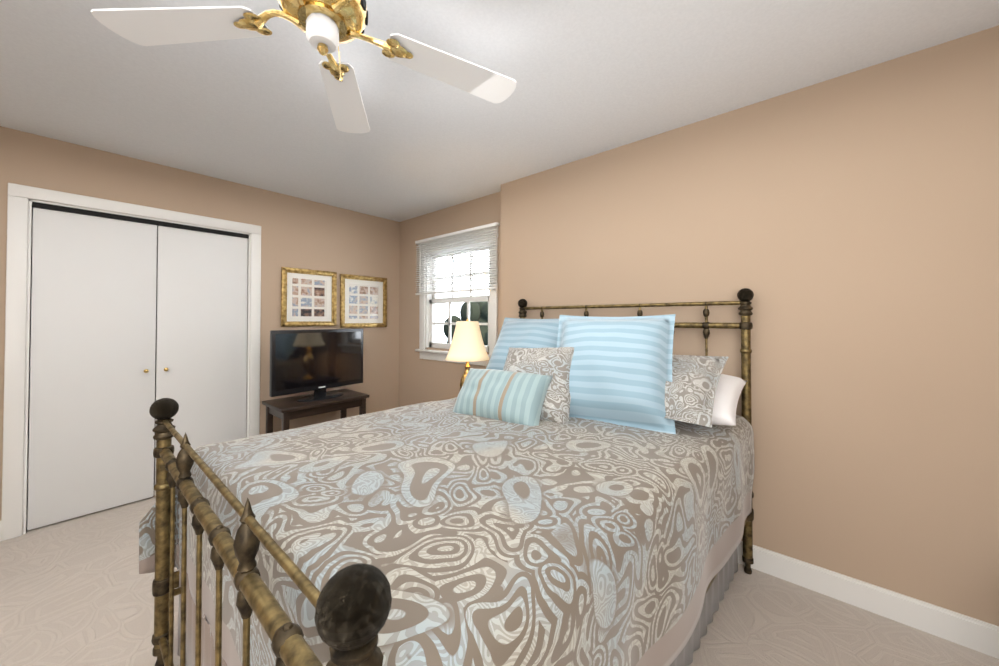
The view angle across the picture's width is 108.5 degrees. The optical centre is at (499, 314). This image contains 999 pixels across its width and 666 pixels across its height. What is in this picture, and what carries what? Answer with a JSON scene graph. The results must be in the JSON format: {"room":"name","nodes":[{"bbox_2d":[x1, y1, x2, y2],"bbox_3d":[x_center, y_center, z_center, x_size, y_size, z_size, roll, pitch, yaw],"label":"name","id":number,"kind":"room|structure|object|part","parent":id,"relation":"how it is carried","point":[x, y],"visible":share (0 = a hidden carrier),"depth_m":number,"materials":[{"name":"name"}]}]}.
{"room":"bedroom","nodes":[
{"label":"bedroom","id":0,"kind":"room"},
{"bbox_2d":[154,226,157,471],"bbox_3d":[-2.823,0.115,2.898,0.600,2.440,1.554,-1,-1,40],"label":"wall","id":1,"kind":"structure","parent":0,"point":[155,352],"depth_m":2.71,"materials":[{"name":"black"}]},
{"bbox_2d":[0,126,391,534],"bbox_3d":[-2.596,0.111,2.609,0.120,2.440,4.200,-1,-1,40],"label":"wall","id":2,"kind":"structure","parent":0,"point":[296,232],"depth_m":3.13,"materials":[{"name":"paint"}]},
{"bbox_2d":[27,207,156,529],"bbox_3d":[-2.696,0.325,2.416,0.069,1.983,0.558,-1,-1,40],"label":"closet door","id":3,"kind":"structure","parent":2,"relation":"in","point":[92,364],"depth_m":2.39,"materials":[{"name":"white"}]},
{"bbox_2d":[1,183,260,540],"bbox_3d":[-2.542,0.277,2.656,0.138,2.110,1.304,-1,-1,40],"label":"trim","id":4,"kind":"structure","parent":2,"relation":"attached to","point":[16,365],"depth_m":2.18,"materials":[{"name":"white"}]},
{"bbox_2d":[154,226,247,495],"bbox_3d":[-2.330,0.331,2.845,0.069,1.983,0.558,-1,-1,40],"label":"closet door","id":5,"kind":"structure","parent":2,"relation":"in","point":[201,345],"depth_m":2.83,"materials":[{"name":"white"}]},
{"bbox_2d":[281,267,336,326],"bbox_3d":[-1.804,-0.163,3.429,0.025,0.540,0.500,-1,-1,40],"label":"picture","id":6,"kind":"object","parent":2,"relation":"attached to","point":[308,297],"visible":1,"depth_m":3.41,"materials":[{"name":"gold metal"}]},
{"bbox_2d":[340,274,386,327],"bbox_3d":[-1.443,-0.142,3.851,0.025,0.550,0.530,-1,-1,40],"label":"picture","id":7,"kind":"object","parent":2,"relation":"attached to","point":[363,301],"visible":1,"depth_m":3.83,"materials":[{"name":"gold metal"}]},
{"bbox_2d":[0,495,998,665],"bbox_3d":[-0.557,1.347,0.853,5.480,0.080,4.500,-1,-1,40],"label":"floor","id":8,"kind":"structure","parent":0,"point":[76,591],"depth_m":1.56,"materials":[{"name":"carpet"}]},
{"bbox_2d":[262,389,368,433],"bbox_3d":[-1.624,1.039,3.213,0.460,0.600,0.740,-1,-1,40],"label":"table","id":9,"kind":"object","parent":8,"relation":"on","point":[286,410],"visible":0.54,"depth_m":3.07,"materials":[{"name":"brown wood"}]},
{"bbox_2d":[269,329,362,401],"bbox_3d":[-1.603,0.434,3.230,0.233,0.610,0.820,-1,-1,40],"label":"tv","id":10,"kind":"object","parent":9,"relation":"on","point":[318,362],"visible":0.98,"depth_m":3.16,"materials":[{"name":"black plastic"}]},
{"bbox_2d":[139,288,753,665],"bbox_3d":[-0.011,0.587,1.603,1.700,1.460,2.126,-1,-1,40],"label":"bed","id":11,"kind":"object","parent":8,"relation":"on","point":[565,490],"visible":1,"depth_m":1.03,"materials":[{"name":"beige fabric"}]},
{"bbox_2d":[503,347,573,423],"bbox_3d":[0.185,0.351,1.844,0.420,0.420,0.182,-5,-33,32],"label":"pillow","id":12,"kind":"object","parent":11,"relation":"on","point":[556,365],"depth_m":1.74,"materials":[{"name":"fabric"}]},
{"bbox_2d":[676,374,747,425],"bbox_3d":[0.884,0.401,1.877,0.640,0.173,0.440,-1,17,40],"label":"pillow","id":13,"kind":"object","parent":11,"relation":"on","point":[724,400],"depth_m":1.64,"materials":[{"name":"white fabric"}]},
{"bbox_3d":[-0.270,1.045,2.873,0.450,0.580,0.491,-1,-1,40],"label":"nightstand","id":14,"kind":"object","parent":8,"relation":"on","visible":0},
{"bbox_2d":[445,318,488,389],"bbox_3d":[-0.254,0.389,2.855,0.350,0.731,0.350,-1,-1,40],"label":"lamp","id":15,"kind":"object","parent":14,"relation":"on","point":[467,346],"visible":0.85,"depth_m":2.76,"materials":[{"name":"beige fabric"}]},
{"bbox_3d":[-0.254,0.200,2.857,0.350,0.301,0.350,-1,-1,40],"label":"lamp shade","id":16,"kind":"part","parent":15,"relation":"part of","materials":[{"name":"beige fabric"}]},
{"bbox_2d":[0,0,998,221],"bbox_3d":[-0.557,-1.173,0.887,5.480,0.080,4.500,-1,-1,40],"label":"ceiling","id":17,"kind":"structure","parent":0,"point":[591,77],"depth_m":1.73,"materials":[{"name":"paint"}]},
{"bbox_2d":[91,0,515,132],"bbox_3d":[-0.514,-0.939,1.100,1.324,0.381,1.374,-1,-1,40],"label":"fan","id":18,"kind":"object","parent":17,"relation":"hanging from","point":[327,27],"visible":1,"depth_m":1.19,"materials":[{"name":"white wood"}]},
{"bbox_2d":[388,25,998,625],"bbox_3d":[0.825,0.109,2.490,5.480,2.440,0.240,-1,-1,40],"label":"wall","id":19,"kind":"structure","parent":0,"point":[844,229],"depth_m":1.70,"materials":[{"name":"paint"}]},
{"bbox_2d":[415,222,499,365],"bbox_3d":[-0.423,-0.172,3.589,1.166,1.283,0.193,-1,-1,40],"label":"window unit","id":20,"kind":"structure","parent":19,"relation":"in","point":[431,250],"depth_m":3.56,"materials":[{"name":"white"}]},
{"bbox_2d":[737,541,998,658],"bbox_3d":[1.353,1.262,1.856,3.574,0.117,0.014,-1,-1,40],"label":"baseboard","id":21,"kind":"structure","parent":19,"relation":"attached to","point":[963,630],"depth_m":1.57,"materials":[{"name":"white"}]},
{"label":"outside","id":22,"kind":"structure","parent":0,"visible":0},
{"bbox_2d":[436,250,488,342],"bbox_3d":[1.543,-1.121,6.114,10.650,8.000,0.020,-1,-1,40],"label":"sky","id":23,"kind":"structure","parent":22,"point":[442,312],"depth_m":8.28,"materials":[{"name":"white"}]},
{"bbox_2d":[443,301,487,345],"bbox_3d":[0.328,0.948,5.858,3.537,2.855,0.580,-1,-1,40],"label":"tree","id":24,"kind":"object","parent":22,"point":[479,312],"depth_m":6.39,"materials":[{"name":"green plant"}]}
]}

